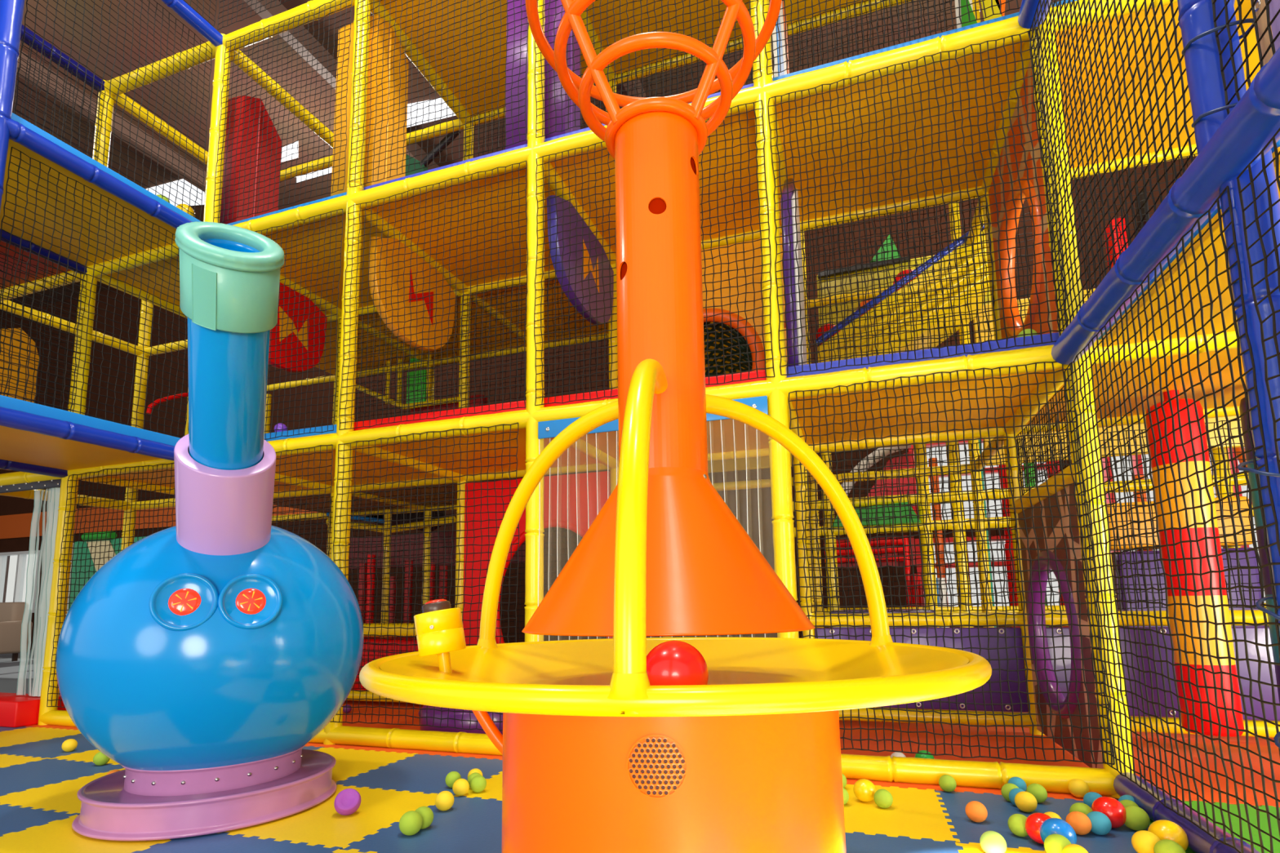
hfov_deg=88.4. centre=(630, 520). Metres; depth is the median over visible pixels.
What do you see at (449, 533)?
beam
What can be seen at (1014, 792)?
ball
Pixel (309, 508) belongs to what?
safety net
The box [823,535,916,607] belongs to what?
rail fence
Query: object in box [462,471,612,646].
arch panel
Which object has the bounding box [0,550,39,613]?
window
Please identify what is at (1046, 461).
post
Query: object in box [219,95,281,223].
padded fin
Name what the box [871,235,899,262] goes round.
block
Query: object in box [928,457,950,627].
post
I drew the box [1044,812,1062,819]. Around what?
ball
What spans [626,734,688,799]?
speaker grille
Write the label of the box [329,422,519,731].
safety net
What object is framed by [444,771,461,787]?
ball
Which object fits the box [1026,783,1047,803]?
ball
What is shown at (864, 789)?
ball
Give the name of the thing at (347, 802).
ball
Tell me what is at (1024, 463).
post
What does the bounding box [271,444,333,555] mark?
safety net
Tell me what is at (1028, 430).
safety net
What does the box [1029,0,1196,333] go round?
safety net
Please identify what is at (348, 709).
ball
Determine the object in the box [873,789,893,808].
ball
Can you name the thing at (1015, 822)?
ball
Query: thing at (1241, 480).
rear climbing structure
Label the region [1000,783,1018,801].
ball
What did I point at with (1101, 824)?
ball
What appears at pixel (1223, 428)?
safety net
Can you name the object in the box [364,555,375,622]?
post
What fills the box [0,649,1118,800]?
floor
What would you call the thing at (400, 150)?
padded fin
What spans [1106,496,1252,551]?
seat block
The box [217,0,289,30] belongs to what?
safety net
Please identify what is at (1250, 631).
wall
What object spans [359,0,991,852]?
fountain
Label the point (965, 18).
panel
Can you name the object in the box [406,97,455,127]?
window
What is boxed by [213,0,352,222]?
safety net
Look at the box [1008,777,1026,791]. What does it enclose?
ball
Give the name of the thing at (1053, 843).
ball
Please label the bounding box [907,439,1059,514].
window
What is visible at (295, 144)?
window
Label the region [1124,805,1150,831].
ball
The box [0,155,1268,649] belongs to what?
wall
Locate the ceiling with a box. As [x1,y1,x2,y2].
[0,0,1062,315]
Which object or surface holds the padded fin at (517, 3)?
on the climbing structure at (42, 442)
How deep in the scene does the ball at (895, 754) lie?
2.86 m
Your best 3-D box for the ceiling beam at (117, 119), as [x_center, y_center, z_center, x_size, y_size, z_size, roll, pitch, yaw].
[-8.194,-5.869,6.247,0.140,0.250,13.000,-3,-8,19]
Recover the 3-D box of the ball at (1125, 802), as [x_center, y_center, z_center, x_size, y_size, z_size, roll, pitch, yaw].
[1.656,0.965,2.189,0.064,0.064,0.064,-8,-10,43]
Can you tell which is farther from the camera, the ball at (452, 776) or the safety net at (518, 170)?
the safety net at (518, 170)
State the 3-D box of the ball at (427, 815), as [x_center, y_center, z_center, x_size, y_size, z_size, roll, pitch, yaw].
[-0.700,1.001,2.213,0.070,0.070,0.070,6,-10,-44]
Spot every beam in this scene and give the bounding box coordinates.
[16,48,206,191]
[244,0,439,169]
[348,531,525,569]
[622,79,645,97]
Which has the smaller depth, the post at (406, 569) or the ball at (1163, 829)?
the ball at (1163, 829)
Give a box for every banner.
[1181,0,1279,127]
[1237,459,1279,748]
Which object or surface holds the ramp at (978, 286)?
attached to the climbing structure at (42, 442)
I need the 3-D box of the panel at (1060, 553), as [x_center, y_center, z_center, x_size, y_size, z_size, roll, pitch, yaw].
[2.029,0.486,3.122,0.084,1.180,1.140,-3,-8,19]
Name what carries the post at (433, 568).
on the floor at (9, 669)
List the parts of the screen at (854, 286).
edge strip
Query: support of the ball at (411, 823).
on the floor at (321, 824)
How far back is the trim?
13.34 m
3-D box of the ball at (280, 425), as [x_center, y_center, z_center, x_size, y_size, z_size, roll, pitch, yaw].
[-2.229,-0.578,4.188,0.076,0.076,0.076,-7,-9,38]
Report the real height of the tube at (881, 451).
0.647 m
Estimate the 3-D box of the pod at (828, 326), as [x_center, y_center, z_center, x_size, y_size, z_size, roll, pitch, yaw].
[1.499,-1.397,4.997,0.190,0.190,0.114,-3,-8,19]
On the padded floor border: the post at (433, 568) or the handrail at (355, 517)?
the handrail at (355, 517)
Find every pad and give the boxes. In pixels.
[420,705,502,734]
[829,608,937,627]
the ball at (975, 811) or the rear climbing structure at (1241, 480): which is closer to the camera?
the ball at (975, 811)
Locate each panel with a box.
[268,282,327,372]
[368,236,455,351]
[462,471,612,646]
[546,195,613,324]
[701,234,786,371]
[703,324,792,473]
[772,0,789,77]
[786,0,955,71]
[954,0,1005,28]
[988,60,1058,338]
[1017,484,1103,768]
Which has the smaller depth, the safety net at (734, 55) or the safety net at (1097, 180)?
the safety net at (1097, 180)
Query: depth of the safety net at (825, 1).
3.08 m
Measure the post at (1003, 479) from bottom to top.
2.600 m
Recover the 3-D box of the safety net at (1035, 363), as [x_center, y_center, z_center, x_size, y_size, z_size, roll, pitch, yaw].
[1.251,0.159,2.705,1.120,1.576,0.010,-3,-8,19]
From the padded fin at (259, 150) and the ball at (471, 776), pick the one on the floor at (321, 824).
the ball at (471, 776)
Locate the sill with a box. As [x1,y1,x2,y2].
[0,692,66,728]
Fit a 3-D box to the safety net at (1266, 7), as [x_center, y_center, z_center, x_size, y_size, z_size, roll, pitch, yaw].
[1.115,-1.625,0.985,0.010,1.399,1.182,-3,-8,19]
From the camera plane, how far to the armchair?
10.34 m
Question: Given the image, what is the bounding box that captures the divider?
[780,177,807,366]
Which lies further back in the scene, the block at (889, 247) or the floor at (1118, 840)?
the block at (889, 247)
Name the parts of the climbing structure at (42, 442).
post, deck panel, post, deck panel, deck panel, post, deck panel, post, deck panel, post, post, deck panel, post, deck panel, deck panel, deck panel, deck panel, post, deck panel, deck panel, post, deck panel, deck panel, post, deck panel, deck panel, post, deck panel, deck panel, deck panel, post, post, post, deck panel, deck panel, deck panel, post, post, post, deck panel, deck panel, deck panel, post, post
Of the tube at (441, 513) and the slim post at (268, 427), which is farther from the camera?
the tube at (441, 513)
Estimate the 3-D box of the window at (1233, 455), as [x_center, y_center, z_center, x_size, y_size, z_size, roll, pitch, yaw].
[6.889,-0.070,7.274,0.850,2.250,0.150,-3,-8,19]
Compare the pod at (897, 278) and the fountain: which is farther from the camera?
the pod at (897, 278)
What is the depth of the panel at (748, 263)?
4.43 m
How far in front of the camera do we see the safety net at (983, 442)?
3.87 m
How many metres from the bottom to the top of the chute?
0.605 m
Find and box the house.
[355,354,487,414]
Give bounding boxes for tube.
[365,510,444,531]
[840,445,911,496]
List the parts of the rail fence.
rail, rail, rail, post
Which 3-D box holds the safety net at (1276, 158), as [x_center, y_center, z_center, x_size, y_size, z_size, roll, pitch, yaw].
[1.138,-0.062,0.783,0.010,1.535,1.184,-3,-8,19]
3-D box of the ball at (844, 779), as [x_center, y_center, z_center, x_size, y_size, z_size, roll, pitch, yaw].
[0.822,1.032,2.605,0.062,0.062,0.062,-7,-9,38]
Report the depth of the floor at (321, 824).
2.44 m
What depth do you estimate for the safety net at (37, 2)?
4.00 m
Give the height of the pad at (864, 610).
0.660 m
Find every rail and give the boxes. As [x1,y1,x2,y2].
[146,392,187,414]
[363,622,417,636]
[419,130,460,166]
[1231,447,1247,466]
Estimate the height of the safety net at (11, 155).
1.406 m
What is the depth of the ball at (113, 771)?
2.80 m
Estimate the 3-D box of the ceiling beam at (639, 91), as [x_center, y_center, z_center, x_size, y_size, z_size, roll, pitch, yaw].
[-1.577,-6.258,3.998,0.140,0.250,13.000,-3,-8,19]
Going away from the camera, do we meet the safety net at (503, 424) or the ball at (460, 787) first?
the ball at (460, 787)
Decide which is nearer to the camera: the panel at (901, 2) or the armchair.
the panel at (901, 2)
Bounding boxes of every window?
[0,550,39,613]
[146,178,204,206]
[281,141,297,161]
[296,166,332,182]
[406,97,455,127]
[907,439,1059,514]
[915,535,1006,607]
[1102,454,1143,552]
[1208,448,1252,547]
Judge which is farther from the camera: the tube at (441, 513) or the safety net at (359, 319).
the tube at (441, 513)
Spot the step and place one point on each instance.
(366, 646)
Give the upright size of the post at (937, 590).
0.950 m
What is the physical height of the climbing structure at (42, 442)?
5.908 m
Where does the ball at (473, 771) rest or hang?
on the floor at (321, 824)
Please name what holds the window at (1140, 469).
in the wall at (9, 505)
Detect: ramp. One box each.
[813,224,989,363]
[831,502,921,528]
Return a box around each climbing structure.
[0,0,1279,852]
[792,437,1266,627]
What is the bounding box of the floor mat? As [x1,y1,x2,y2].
[1180,800,1279,852]
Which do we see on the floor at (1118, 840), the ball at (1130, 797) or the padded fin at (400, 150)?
the ball at (1130, 797)
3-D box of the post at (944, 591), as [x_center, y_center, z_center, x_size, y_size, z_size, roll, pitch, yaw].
[3.112,1.053,6.534,0.096,0.950,0.096,6,-10,-44]
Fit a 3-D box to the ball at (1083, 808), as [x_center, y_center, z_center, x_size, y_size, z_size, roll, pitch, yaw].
[1.475,0.961,2.152,0.068,0.068,0.068,-7,-10,41]
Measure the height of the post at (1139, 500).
1.800 m
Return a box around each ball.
[61,738,77,751]
[93,751,110,765]
[106,769,119,775]
[156,194,169,203]
[176,204,195,217]
[274,422,287,431]
[333,788,360,815]
[342,704,351,713]
[399,810,422,835]
[414,806,433,829]
[435,791,453,811]
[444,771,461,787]
[452,778,469,795]
[466,773,480,786]
[467,768,482,777]
[470,775,486,792]
[646,640,708,685]
[842,773,846,787]
[842,787,848,804]
[853,778,875,802]
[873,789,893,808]
[890,751,906,758]
[915,750,934,759]
[938,774,956,791]
[964,800,987,822]
[979,831,1006,852]
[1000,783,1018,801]
[1007,813,1028,837]
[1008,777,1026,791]
[1008,788,1024,805]
[1014,791,1037,813]
[1017,328,1037,337]
[1024,813,1050,844]
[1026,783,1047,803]
[1039,817,1076,844]
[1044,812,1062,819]
[1044,834,1071,852]
[1062,844,1088,852]
[1065,811,1092,835]
[1067,778,1089,798]
[1069,802,1093,815]
[1083,791,1102,808]
[1086,811,1111,835]
[1091,796,1126,828]
[1118,795,1135,803]
[1120,800,1138,807]
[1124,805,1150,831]
[1131,830,1160,852]
[1147,819,1188,851]
[1153,840,1185,852]
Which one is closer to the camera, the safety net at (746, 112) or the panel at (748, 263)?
the safety net at (746, 112)
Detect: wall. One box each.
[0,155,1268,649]
[65,531,146,615]
[814,626,1279,720]
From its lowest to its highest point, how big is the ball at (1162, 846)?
0.070 m
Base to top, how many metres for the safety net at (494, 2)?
1.364 m
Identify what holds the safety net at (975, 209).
attached to the climbing structure at (42, 442)
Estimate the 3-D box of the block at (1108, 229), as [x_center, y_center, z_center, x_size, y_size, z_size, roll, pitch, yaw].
[3.454,-1.960,4.680,0.090,0.344,0.150,-3,-8,19]
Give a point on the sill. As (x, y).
(15, 711)
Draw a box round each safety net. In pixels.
[0,146,188,436]
[0,239,87,412]
[13,33,105,160]
[14,0,212,219]
[46,462,175,707]
[183,0,217,26]
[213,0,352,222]
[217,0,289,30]
[254,208,342,439]
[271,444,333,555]
[271,496,331,554]
[328,486,454,688]
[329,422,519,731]
[333,295,457,421]
[338,160,528,430]
[348,0,528,186]
[460,277,608,408]
[464,98,605,159]
[501,527,604,643]
[533,99,774,405]
[534,0,761,137]
[612,36,773,107]
[762,0,1020,75]
[767,28,1068,375]
[787,361,1115,764]
[800,194,995,364]
[804,439,1022,613]
[1014,153,1197,318]
[1015,385,1071,496]
[1016,419,1266,611]
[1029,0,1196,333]
[1063,185,1279,852]
[1211,0,1279,114]
[1236,127,1279,473]
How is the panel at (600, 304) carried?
attached to the climbing structure at (42, 442)
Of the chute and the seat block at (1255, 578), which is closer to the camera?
the seat block at (1255, 578)
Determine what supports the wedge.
attached to the climbing structure at (42, 442)
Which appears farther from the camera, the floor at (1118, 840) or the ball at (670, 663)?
the floor at (1118, 840)
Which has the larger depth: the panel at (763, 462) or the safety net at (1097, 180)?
the panel at (763, 462)
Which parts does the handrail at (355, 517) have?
rail, post, rail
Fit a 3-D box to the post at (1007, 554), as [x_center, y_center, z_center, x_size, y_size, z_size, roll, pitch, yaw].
[3.936,0.891,6.747,0.096,1.300,0.096,6,-10,-41]
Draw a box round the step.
[351,636,417,690]
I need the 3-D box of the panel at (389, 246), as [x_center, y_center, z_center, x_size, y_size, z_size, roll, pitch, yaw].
[-1.493,-1.517,4.556,0.062,0.656,0.876,-3,-8,19]
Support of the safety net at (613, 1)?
attached to the climbing structure at (42, 442)
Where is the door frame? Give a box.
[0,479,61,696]
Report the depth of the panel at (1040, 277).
3.23 m
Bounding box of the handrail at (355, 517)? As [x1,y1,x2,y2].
[325,509,456,622]
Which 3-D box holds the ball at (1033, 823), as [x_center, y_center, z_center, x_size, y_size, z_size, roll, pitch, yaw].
[1.243,0.934,1.992,0.088,0.088,0.088,-7,-10,41]
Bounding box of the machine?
[56,221,364,841]
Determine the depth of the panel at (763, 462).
5.61 m
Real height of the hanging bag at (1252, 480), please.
1.598 m
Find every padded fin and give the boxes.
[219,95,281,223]
[330,14,408,195]
[505,0,580,149]
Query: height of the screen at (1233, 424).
1.320 m
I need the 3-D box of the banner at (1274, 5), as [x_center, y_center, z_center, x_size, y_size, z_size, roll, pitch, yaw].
[1.157,-1.605,1.038,0.126,1.314,1.298,-3,-8,19]
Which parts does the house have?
rail, post, post, rail, door panel, door panel, post, rail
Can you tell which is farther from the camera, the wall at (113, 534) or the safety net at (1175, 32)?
the wall at (113, 534)
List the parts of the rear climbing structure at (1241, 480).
post, post, post, post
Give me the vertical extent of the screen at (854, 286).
0.614 m
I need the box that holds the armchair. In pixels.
[0,602,32,661]
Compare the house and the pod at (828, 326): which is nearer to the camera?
the pod at (828, 326)
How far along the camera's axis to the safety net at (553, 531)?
4.74 m
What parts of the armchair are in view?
backrest, leg, armrest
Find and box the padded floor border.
[26,700,1279,807]
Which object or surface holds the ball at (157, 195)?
on the climbing structure at (42, 442)
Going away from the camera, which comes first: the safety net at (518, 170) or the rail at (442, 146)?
the safety net at (518, 170)
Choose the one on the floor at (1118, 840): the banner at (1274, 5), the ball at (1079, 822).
the ball at (1079, 822)
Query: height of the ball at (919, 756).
0.080 m
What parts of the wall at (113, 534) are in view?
edge post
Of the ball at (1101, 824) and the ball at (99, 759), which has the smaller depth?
the ball at (1101, 824)
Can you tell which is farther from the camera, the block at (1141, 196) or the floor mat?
the block at (1141, 196)
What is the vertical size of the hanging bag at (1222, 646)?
1.598 m
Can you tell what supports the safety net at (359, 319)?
on the climbing structure at (42, 442)
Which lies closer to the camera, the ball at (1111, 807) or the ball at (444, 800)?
the ball at (1111, 807)
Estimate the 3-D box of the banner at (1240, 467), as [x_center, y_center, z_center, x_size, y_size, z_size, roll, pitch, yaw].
[1.180,-0.086,0.843,0.126,1.429,1.298,-3,-8,19]
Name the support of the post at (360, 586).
on the floor at (9, 669)
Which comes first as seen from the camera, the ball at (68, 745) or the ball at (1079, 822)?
the ball at (1079, 822)
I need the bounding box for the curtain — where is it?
[537,395,768,641]
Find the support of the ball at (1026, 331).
on the climbing structure at (42, 442)
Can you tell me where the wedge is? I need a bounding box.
[404,153,427,176]
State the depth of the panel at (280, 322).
5.04 m
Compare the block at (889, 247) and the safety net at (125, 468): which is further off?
the block at (889, 247)
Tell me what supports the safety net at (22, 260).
on the climbing structure at (42, 442)
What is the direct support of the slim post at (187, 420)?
attached to the climbing structure at (42, 442)
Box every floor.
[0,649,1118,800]
[0,726,502,852]
[844,784,1150,852]
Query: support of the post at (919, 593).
on the floor at (9, 669)
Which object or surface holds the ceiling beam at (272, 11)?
attached to the ceiling
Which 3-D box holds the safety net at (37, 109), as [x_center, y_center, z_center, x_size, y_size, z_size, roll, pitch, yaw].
[-4.315,-2.689,3.758,0.010,1.362,2.337,-3,-8,19]
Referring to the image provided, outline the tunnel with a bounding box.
[703,321,752,376]
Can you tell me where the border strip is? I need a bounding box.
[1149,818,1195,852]
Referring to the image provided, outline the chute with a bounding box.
[866,451,914,506]
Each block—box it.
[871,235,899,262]
[1104,217,1128,271]
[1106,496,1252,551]
[1111,547,1264,626]
[1134,189,1150,233]
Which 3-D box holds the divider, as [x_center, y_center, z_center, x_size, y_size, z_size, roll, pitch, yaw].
[0.859,-1.288,3.453,0.071,1.220,0.530,-3,-8,19]
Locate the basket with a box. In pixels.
[524,0,782,141]
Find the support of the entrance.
attached to the climbing structure at (42, 442)
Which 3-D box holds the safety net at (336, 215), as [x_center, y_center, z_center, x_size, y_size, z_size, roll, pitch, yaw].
[-2.293,-1.174,4.100,1.182,1.399,0.010,-3,-8,19]
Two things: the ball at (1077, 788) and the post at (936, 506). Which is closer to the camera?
the ball at (1077, 788)
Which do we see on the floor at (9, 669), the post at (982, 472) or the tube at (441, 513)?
the post at (982, 472)
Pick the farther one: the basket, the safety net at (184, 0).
the safety net at (184, 0)
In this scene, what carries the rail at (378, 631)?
attached to the climbing structure at (42, 442)
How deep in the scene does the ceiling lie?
8.47 m
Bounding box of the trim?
[0,504,318,539]
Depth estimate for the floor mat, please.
2.16 m
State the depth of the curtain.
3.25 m
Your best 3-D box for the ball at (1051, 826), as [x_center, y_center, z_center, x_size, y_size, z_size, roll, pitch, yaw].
[1.252,0.924,1.929,0.092,0.092,0.092,-8,-10,44]
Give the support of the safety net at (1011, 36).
attached to the climbing structure at (42, 442)
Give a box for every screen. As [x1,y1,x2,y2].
[816,252,991,330]
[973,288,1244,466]
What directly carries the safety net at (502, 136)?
on the climbing structure at (42, 442)
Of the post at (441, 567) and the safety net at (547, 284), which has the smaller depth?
the safety net at (547, 284)
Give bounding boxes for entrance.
[0,328,39,470]
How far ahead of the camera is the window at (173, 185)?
10.83 m
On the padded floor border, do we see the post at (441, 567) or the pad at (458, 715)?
the pad at (458, 715)
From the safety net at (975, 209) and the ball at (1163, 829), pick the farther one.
the safety net at (975, 209)
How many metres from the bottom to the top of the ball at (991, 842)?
0.068 m
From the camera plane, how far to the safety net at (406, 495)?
5.03 m
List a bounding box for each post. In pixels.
[184,386,188,435]
[264,394,271,433]
[357,563,367,623]
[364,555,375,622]
[389,576,395,622]
[403,560,413,622]
[429,564,435,600]
[439,565,447,600]
[911,573,922,607]
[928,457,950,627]
[936,577,941,627]
[937,577,949,627]
[978,439,996,627]
[998,464,1013,543]
[1004,543,1019,627]
[1024,462,1048,627]
[1046,461,1068,627]
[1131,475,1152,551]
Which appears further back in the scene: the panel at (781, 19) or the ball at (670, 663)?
the panel at (781, 19)
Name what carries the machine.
on the tile
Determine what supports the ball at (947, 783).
on the floor at (1118, 840)
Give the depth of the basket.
1.51 m
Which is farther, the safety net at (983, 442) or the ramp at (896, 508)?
the ramp at (896, 508)
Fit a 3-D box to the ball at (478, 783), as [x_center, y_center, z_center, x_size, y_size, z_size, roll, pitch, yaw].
[-0.611,1.057,2.634,0.064,0.064,0.064,6,-10,-42]
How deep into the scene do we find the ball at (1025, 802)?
2.27 m
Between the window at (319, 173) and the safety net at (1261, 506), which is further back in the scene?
the window at (319, 173)
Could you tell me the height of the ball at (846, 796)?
0.064 m
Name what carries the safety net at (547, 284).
on the climbing structure at (42, 442)
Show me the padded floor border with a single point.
(1047, 742)
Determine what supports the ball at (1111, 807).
on the floor at (1118, 840)
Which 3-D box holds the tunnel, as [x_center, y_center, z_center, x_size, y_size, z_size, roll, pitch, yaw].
[0.692,-0.964,5.022,0.745,0.745,1.115,-3,-8,19]
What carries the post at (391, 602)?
on the floor at (9, 669)
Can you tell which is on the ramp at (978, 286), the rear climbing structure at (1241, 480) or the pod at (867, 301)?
the pod at (867, 301)
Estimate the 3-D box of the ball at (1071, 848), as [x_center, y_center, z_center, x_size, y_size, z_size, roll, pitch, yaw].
[1.215,0.921,1.795,0.066,0.066,0.066,6,-10,-43]
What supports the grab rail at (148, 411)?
attached to the climbing structure at (42, 442)
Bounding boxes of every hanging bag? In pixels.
[1145,390,1244,737]
[1239,397,1279,703]
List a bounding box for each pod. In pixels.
[816,324,839,344]
[857,299,879,316]
[893,269,919,290]
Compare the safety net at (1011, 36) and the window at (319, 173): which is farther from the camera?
the window at (319, 173)
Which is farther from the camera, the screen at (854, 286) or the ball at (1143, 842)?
the screen at (854, 286)

